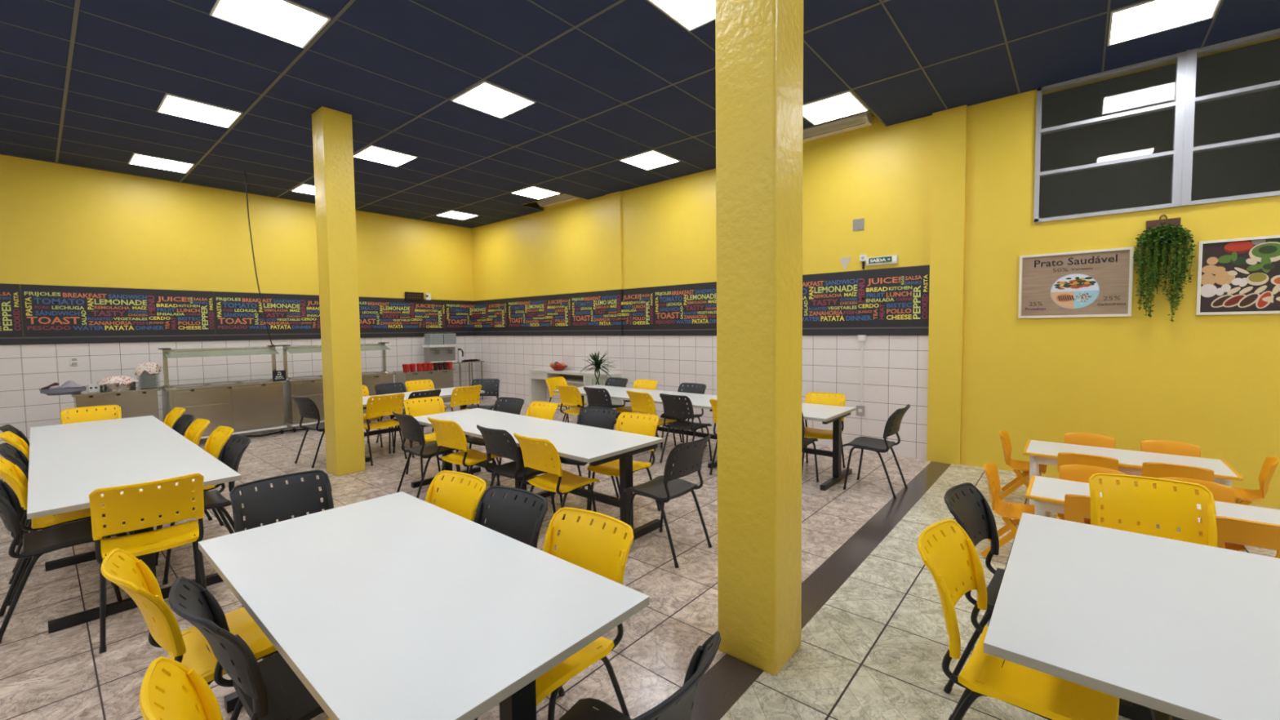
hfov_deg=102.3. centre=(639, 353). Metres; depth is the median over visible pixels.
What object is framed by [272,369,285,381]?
notice
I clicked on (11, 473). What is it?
chair
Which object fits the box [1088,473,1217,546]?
chair
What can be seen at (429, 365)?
cup
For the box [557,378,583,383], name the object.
shelf
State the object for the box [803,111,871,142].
air conditioner
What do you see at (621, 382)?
chair
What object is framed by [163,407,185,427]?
chair
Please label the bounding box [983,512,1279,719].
table
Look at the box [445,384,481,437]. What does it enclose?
chair
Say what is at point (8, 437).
chair
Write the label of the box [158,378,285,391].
countertop
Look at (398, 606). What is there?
table
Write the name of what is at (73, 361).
wall outlet
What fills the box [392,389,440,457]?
chair
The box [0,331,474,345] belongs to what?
trim
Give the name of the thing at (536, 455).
chair
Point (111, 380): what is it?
cloth
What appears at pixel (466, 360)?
tray
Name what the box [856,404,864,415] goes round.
wall outlet
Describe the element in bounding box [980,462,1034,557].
chair
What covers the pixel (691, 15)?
recessed light
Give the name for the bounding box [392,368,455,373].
countertop
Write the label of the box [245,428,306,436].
baseboard
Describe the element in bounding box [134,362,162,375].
cloth
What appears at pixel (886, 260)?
exit sign
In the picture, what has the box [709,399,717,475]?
chair
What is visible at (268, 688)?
chair
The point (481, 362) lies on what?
side table
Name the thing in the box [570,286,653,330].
mural panel
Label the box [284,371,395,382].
countertop
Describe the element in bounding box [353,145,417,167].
recessed light
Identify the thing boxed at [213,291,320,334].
mural panel
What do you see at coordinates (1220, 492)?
chair
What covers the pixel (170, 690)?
chair
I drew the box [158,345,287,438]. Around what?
countertop
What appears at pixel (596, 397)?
chair
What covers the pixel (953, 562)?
chair
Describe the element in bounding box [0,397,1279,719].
floor
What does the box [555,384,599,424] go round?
chair
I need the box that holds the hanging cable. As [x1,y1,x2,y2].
[244,172,274,345]
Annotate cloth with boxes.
[40,382,59,390]
[49,380,82,389]
[96,375,138,385]
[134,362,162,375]
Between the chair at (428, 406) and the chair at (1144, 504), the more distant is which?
the chair at (428, 406)
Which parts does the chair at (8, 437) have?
backrest, leg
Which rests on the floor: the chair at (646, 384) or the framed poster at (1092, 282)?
the chair at (646, 384)
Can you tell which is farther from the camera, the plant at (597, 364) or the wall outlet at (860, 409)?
the plant at (597, 364)
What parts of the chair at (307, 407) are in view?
leg, backrest, seat, leg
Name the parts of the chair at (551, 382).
backrest, leg, seat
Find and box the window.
[1033,28,1279,222]
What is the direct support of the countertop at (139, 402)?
on the floor
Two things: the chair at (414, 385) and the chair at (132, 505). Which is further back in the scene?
the chair at (414, 385)
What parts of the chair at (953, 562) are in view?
backrest, leg, leg, seat frame, seat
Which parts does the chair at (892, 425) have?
leg, leg, seat, leg, backrest, leg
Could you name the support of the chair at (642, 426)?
on the floor
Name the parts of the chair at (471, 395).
backrest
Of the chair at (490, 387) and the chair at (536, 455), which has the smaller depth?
the chair at (536, 455)
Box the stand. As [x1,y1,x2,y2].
[392,368,455,408]
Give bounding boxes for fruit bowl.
[549,364,567,370]
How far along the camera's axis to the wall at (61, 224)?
7.93 m
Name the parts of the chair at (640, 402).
backrest, leg, seat, leg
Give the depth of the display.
10.74 m
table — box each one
[26,415,241,633]
[198,491,649,719]
[323,386,484,462]
[411,408,663,539]
[452,360,484,399]
[553,385,856,490]
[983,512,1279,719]
[1022,439,1243,505]
[1025,475,1279,551]
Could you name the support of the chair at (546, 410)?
on the floor
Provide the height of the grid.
0.032 m
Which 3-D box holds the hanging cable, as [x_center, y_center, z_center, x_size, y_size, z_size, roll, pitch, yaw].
[-5.711,-1.381,7.724,0.040,2.531,0.412,-1,3,1]
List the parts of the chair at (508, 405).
leg, seat, backrest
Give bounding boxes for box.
[87,383,98,392]
[425,293,431,300]
[859,254,866,269]
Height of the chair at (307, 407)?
0.810 m
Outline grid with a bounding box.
[0,0,1223,227]
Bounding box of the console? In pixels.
[528,368,622,413]
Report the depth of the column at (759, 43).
2.29 m
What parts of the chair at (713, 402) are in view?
leg, backrest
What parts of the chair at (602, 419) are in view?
seat, leg, leg, backrest, leg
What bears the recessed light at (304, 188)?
in the ceiling
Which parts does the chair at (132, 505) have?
leg, backrest, seat, leg, leg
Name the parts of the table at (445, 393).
leg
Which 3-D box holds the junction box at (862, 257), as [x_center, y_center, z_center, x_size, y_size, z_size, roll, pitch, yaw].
[2.708,-1.116,6.254,0.080,0.175,0.034,2,4,40]
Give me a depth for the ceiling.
4.74 m
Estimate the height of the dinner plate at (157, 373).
0.022 m
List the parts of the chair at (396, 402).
leg, seat, backrest, leg, leg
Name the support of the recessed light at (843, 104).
in the ceiling
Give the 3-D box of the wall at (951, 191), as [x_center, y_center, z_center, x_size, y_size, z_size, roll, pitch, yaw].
[2.012,-1.001,6.973,15.210,4.550,0.255,2,4,40]
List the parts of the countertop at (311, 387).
guard post, guard lamp rail, panel, guard post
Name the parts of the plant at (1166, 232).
pot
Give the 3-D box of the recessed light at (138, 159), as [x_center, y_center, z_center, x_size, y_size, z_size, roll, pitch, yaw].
[-6.540,-2.598,7.041,0.600,0.012,0.600,2,4,40]
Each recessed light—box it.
[128,152,194,173]
[156,93,242,128]
[209,0,330,48]
[290,183,315,195]
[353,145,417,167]
[435,210,478,219]
[450,80,535,118]
[511,186,560,199]
[619,149,679,170]
[647,0,715,31]
[803,90,868,124]
[1107,0,1221,45]
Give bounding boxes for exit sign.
[866,254,897,266]
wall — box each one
[0,154,475,455]
[471,89,1279,508]
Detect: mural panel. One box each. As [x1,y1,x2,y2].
[0,283,22,337]
[19,284,215,337]
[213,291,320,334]
[358,297,445,333]
[444,297,508,331]
[507,293,571,331]
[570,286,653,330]
[653,281,716,329]
[802,265,929,328]
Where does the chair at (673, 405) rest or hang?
on the floor
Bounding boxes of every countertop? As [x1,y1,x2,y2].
[71,386,160,419]
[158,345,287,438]
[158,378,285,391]
[279,342,395,431]
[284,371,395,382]
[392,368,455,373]
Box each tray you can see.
[39,386,86,395]
[462,359,480,361]
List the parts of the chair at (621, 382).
seat, backrest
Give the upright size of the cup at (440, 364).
0.142 m
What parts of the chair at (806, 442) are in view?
backrest, leg, seat, leg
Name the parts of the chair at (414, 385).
backrest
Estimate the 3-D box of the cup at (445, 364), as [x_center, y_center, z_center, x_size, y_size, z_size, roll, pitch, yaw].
[-3.858,0.235,10.203,0.104,0.142,0.106,2,4,40]
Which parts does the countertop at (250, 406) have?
guard post, guard lamp rail, panel, guard post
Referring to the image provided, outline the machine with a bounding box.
[422,332,457,363]
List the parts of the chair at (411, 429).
leg, backrest, leg, seat, leg, leg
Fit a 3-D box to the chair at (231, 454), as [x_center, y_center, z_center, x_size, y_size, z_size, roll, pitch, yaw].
[-2.935,1.005,3.470,0.422,0.810,0.527,2,4,40]
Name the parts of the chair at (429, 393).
leg, backrest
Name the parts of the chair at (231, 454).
leg, leg, seat, leg, leg, backrest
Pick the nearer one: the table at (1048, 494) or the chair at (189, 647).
the chair at (189, 647)
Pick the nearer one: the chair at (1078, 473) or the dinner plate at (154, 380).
the chair at (1078, 473)
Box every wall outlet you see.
[69,357,79,366]
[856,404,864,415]
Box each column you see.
[311,106,365,475]
[715,0,803,675]
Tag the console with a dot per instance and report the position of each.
(537, 377)
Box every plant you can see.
[578,351,615,385]
[1133,214,1195,321]
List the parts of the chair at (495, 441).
leg, backrest, seat, leg, leg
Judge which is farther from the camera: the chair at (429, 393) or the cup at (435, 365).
the cup at (435, 365)
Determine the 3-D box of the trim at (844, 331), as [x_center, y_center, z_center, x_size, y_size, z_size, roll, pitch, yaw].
[-0.280,-0.362,8.828,9.305,0.098,0.052,2,4,40]
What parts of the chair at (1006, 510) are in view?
leg, leg, leg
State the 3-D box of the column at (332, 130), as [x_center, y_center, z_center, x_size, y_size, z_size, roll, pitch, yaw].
[-3.291,-0.645,5.631,0.315,3.894,0.290,2,4,40]
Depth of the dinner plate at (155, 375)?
6.98 m
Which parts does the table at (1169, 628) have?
leg, leg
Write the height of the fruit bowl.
0.088 m
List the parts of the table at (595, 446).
leg, leg, leg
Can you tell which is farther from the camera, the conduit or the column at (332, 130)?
the conduit
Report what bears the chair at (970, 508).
on the floor
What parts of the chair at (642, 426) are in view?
leg, leg, seat, backrest, leg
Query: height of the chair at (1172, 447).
0.582 m
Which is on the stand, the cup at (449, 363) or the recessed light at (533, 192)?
the cup at (449, 363)
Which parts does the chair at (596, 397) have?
backrest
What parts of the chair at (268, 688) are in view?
backrest, leg, seat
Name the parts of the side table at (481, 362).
leg, leg, leg, leg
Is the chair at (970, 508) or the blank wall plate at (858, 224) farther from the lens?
the blank wall plate at (858, 224)
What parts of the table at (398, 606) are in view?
leg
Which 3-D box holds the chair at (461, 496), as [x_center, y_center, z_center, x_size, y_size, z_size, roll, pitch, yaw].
[-1.026,1.032,2.457,0.422,0.810,0.527,1,4,37]
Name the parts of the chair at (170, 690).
backrest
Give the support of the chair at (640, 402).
on the floor
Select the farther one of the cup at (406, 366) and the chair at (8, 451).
the cup at (406, 366)
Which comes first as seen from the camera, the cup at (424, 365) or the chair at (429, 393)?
the chair at (429, 393)
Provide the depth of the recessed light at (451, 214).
10.37 m
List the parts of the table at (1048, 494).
leg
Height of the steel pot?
0.134 m
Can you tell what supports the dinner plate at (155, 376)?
on the dinner plate at (155, 378)
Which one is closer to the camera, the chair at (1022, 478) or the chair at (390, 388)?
the chair at (1022, 478)
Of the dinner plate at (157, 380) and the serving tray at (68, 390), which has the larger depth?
the dinner plate at (157, 380)
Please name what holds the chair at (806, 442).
on the floor
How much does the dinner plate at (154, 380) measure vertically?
0.022 m
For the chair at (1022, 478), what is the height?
0.582 m
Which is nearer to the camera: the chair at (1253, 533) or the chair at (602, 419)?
the chair at (1253, 533)
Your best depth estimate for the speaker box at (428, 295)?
10.96 m
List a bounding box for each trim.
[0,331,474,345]
[473,326,928,335]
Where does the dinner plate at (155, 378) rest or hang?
on the dinner plate at (154, 380)
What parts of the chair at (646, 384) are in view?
seat, backrest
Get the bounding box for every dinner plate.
[136,373,159,375]
[136,374,159,377]
[136,376,159,378]
[136,377,159,380]
[136,380,159,383]
[137,382,159,385]
[137,383,160,386]
[137,385,160,388]
[138,379,159,382]
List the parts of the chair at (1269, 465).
leg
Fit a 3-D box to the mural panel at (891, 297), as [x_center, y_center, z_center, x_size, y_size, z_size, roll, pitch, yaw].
[2.514,-0.677,6.462,1.995,0.696,0.008,2,4,40]
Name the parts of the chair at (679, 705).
seat, backrest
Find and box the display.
[404,291,423,300]
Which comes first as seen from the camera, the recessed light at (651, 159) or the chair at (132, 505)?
the chair at (132, 505)
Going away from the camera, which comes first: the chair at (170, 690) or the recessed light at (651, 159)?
the chair at (170, 690)
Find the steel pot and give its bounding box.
[98,378,136,391]
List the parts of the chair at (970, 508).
leg, backrest, seat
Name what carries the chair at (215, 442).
on the floor
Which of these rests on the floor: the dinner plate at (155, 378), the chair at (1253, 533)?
the chair at (1253, 533)
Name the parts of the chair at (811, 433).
leg, seat, backrest, leg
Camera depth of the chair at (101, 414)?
5.28 m
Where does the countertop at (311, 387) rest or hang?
on the floor
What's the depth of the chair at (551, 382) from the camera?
7.83 m
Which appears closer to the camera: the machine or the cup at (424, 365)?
the cup at (424, 365)
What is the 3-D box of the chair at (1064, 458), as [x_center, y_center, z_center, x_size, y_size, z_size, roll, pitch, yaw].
[3.384,1.017,3.908,0.339,0.582,0.362,2,4,40]
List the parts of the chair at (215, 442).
seat, leg, backrest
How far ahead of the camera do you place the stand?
10.00 m
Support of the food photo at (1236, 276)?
attached to the wall at (951, 191)
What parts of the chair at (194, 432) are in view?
backrest, leg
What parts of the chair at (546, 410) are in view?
leg, backrest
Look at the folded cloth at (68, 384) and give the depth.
6.38 m
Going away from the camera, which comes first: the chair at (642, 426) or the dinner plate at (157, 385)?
the chair at (642, 426)
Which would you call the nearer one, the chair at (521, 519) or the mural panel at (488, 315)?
the chair at (521, 519)
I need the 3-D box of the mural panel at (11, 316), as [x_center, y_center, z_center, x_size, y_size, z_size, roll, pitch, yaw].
[-8.785,-0.523,6.025,0.008,0.696,1.986,2,4,40]
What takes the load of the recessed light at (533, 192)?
in the ceiling
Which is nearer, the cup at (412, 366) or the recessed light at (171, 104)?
the recessed light at (171, 104)
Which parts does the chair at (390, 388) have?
leg, backrest, leg, seat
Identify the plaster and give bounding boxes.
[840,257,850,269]
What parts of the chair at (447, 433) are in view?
leg, backrest, seat, leg, leg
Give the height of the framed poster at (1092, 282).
0.634 m
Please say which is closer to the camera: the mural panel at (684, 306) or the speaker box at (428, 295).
the mural panel at (684, 306)
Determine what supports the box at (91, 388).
on the countertop at (139, 402)
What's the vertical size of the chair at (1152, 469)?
0.582 m
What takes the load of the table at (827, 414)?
on the floor
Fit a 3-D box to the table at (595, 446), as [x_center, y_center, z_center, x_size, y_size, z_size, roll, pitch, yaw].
[-1.056,0.987,4.542,2.585,0.690,0.802,2,4,40]
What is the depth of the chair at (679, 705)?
1.25 m
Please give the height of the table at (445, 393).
0.690 m
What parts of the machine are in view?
lid, tank, tank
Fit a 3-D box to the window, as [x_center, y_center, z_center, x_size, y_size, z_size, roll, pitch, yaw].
[4.717,-1.953,4.515,1.989,1.318,0.105,2,4,40]
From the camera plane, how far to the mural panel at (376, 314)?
10.57 m
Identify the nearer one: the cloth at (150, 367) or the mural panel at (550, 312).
the cloth at (150, 367)
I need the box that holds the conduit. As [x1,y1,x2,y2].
[857,334,866,405]
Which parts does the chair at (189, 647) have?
backrest, seat, seat frame, leg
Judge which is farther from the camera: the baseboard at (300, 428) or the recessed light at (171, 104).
the baseboard at (300, 428)
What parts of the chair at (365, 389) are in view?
backrest, seat, leg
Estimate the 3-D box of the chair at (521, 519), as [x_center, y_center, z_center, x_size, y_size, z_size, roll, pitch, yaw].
[-0.678,1.042,2.181,0.422,0.810,0.527,1,3,36]
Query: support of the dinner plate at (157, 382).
on the dinner plate at (157, 384)
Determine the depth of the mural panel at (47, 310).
7.42 m
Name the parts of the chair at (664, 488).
leg, seat, leg, leg, backrest, leg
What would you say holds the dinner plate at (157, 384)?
on the dinner plate at (157, 385)
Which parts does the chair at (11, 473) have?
backrest, leg, leg, seat, seat frame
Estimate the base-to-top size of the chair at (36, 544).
0.810 m
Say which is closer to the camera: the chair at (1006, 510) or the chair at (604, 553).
the chair at (604, 553)
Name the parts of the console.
panel, drawer, panel, panel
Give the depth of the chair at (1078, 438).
4.47 m
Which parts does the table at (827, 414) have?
leg, leg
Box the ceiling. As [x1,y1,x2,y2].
[0,0,1279,228]
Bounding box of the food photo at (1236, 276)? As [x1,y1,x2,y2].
[1195,235,1279,315]
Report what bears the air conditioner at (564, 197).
attached to the wall at (951, 191)
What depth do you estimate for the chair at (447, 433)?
4.37 m
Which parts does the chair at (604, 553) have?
leg, leg, seat, backrest, leg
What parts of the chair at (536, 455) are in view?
backrest, leg, leg, seat, leg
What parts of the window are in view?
pane, pane, pane, pane, pane, pane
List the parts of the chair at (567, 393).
backrest, seat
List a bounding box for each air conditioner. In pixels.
[537,193,578,207]
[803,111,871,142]
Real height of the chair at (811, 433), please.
0.810 m
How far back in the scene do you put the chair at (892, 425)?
4.77 m
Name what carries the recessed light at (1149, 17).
in the ceiling
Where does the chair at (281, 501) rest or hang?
on the floor
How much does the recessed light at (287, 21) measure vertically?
0.012 m
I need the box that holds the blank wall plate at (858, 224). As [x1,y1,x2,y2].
[853,217,864,231]
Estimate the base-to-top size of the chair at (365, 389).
0.810 m
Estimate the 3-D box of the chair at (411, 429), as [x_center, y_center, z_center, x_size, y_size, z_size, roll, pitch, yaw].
[-2.001,0.927,4.833,0.422,0.810,0.527,2,4,42]
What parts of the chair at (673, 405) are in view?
leg, backrest, leg, seat, leg, leg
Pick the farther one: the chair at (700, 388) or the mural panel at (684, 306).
the mural panel at (684, 306)
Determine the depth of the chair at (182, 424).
4.67 m
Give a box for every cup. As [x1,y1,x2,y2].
[404,364,409,372]
[409,364,416,371]
[416,363,422,371]
[422,363,427,370]
[427,363,432,370]
[432,362,438,369]
[438,362,443,369]
[442,361,447,369]
[447,361,452,368]
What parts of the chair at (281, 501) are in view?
backrest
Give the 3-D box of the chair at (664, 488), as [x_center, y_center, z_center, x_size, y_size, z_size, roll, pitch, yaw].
[0.205,0.963,3.584,0.527,0.810,0.422,2,4,40]
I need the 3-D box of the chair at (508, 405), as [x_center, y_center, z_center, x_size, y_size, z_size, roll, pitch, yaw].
[-1.508,0.893,5.419,0.422,0.810,0.527,1,3,34]
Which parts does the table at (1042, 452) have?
leg, leg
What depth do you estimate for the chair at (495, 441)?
3.96 m
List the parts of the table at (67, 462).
leg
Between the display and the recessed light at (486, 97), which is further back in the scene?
the display
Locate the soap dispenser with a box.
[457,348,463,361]
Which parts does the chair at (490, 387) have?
seat, backrest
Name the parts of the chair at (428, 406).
leg, leg, backrest, seat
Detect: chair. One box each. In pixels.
[0,424,29,446]
[0,431,29,545]
[0,442,104,573]
[0,457,111,605]
[0,479,124,643]
[60,404,121,424]
[88,473,207,653]
[100,548,278,684]
[139,656,330,719]
[155,426,234,533]
[155,435,251,584]
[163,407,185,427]
[168,576,324,719]
[171,413,195,435]
[183,418,212,520]
[229,470,333,659]
[291,395,324,467]
[362,385,382,447]
[363,393,407,466]
[374,382,409,446]
[391,411,462,498]
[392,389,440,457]
[403,396,460,478]
[404,379,447,431]
[424,470,486,521]
[427,417,502,492]
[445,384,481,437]
[463,378,499,410]
[466,396,524,479]
[473,485,547,548]
[474,506,633,719]
[476,424,555,514]
[496,400,557,485]
[513,432,599,546]
[545,376,586,422]
[551,406,619,510]
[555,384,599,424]
[558,631,720,719]
[583,386,624,418]
[586,377,627,417]
[586,412,660,511]
[615,379,658,437]
[623,434,711,568]
[626,390,677,462]
[659,393,712,462]
[660,382,706,448]
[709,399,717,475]
[801,411,818,481]
[804,391,845,467]
[842,404,910,498]
[917,519,1119,719]
[943,482,1005,693]
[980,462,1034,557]
[998,430,1046,499]
[1056,452,1118,519]
[1057,464,1126,524]
[1063,432,1115,448]
[1064,493,1139,525]
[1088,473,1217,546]
[1140,440,1200,457]
[1142,462,1213,484]
[1153,476,1244,551]
[1199,515,1279,558]
[1231,456,1279,505]
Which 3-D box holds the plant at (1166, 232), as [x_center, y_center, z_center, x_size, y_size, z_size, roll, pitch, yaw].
[4.623,-0.761,4.545,0.407,0.958,0.215,1,3,36]
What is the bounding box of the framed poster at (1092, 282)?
[1017,246,1133,318]
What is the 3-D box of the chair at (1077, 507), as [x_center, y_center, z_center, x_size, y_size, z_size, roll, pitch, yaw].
[2.652,1.072,2.957,0.339,0.582,0.362,2,4,40]
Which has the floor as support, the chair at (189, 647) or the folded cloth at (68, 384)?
the chair at (189, 647)
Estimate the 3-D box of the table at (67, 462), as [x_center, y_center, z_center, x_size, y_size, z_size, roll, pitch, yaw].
[-4.026,1.050,3.958,3.590,0.690,0.830,2,4,40]
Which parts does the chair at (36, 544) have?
backrest, leg, leg, seat frame, seat, leg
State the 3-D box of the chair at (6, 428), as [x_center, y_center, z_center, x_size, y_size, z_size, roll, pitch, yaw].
[-4.983,0.985,4.365,0.422,0.810,0.527,2,4,40]
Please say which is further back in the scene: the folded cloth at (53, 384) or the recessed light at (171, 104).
the folded cloth at (53, 384)
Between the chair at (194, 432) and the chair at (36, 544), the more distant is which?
the chair at (194, 432)
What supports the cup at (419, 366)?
on the stand
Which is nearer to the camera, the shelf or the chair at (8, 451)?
the chair at (8, 451)
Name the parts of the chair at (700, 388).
leg, seat, backrest, leg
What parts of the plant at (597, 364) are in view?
stem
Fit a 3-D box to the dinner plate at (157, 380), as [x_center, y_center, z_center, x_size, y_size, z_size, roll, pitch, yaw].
[-6.690,0.389,7.016,0.236,0.022,0.236,2,4,40]
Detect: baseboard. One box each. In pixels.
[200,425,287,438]
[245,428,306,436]
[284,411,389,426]
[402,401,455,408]
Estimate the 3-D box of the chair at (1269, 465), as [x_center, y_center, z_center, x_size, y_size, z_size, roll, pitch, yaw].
[4.318,1.015,3.721,0.339,0.582,0.362,-3,4,-42]
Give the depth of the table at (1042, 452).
4.04 m
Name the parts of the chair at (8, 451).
backrest, leg, leg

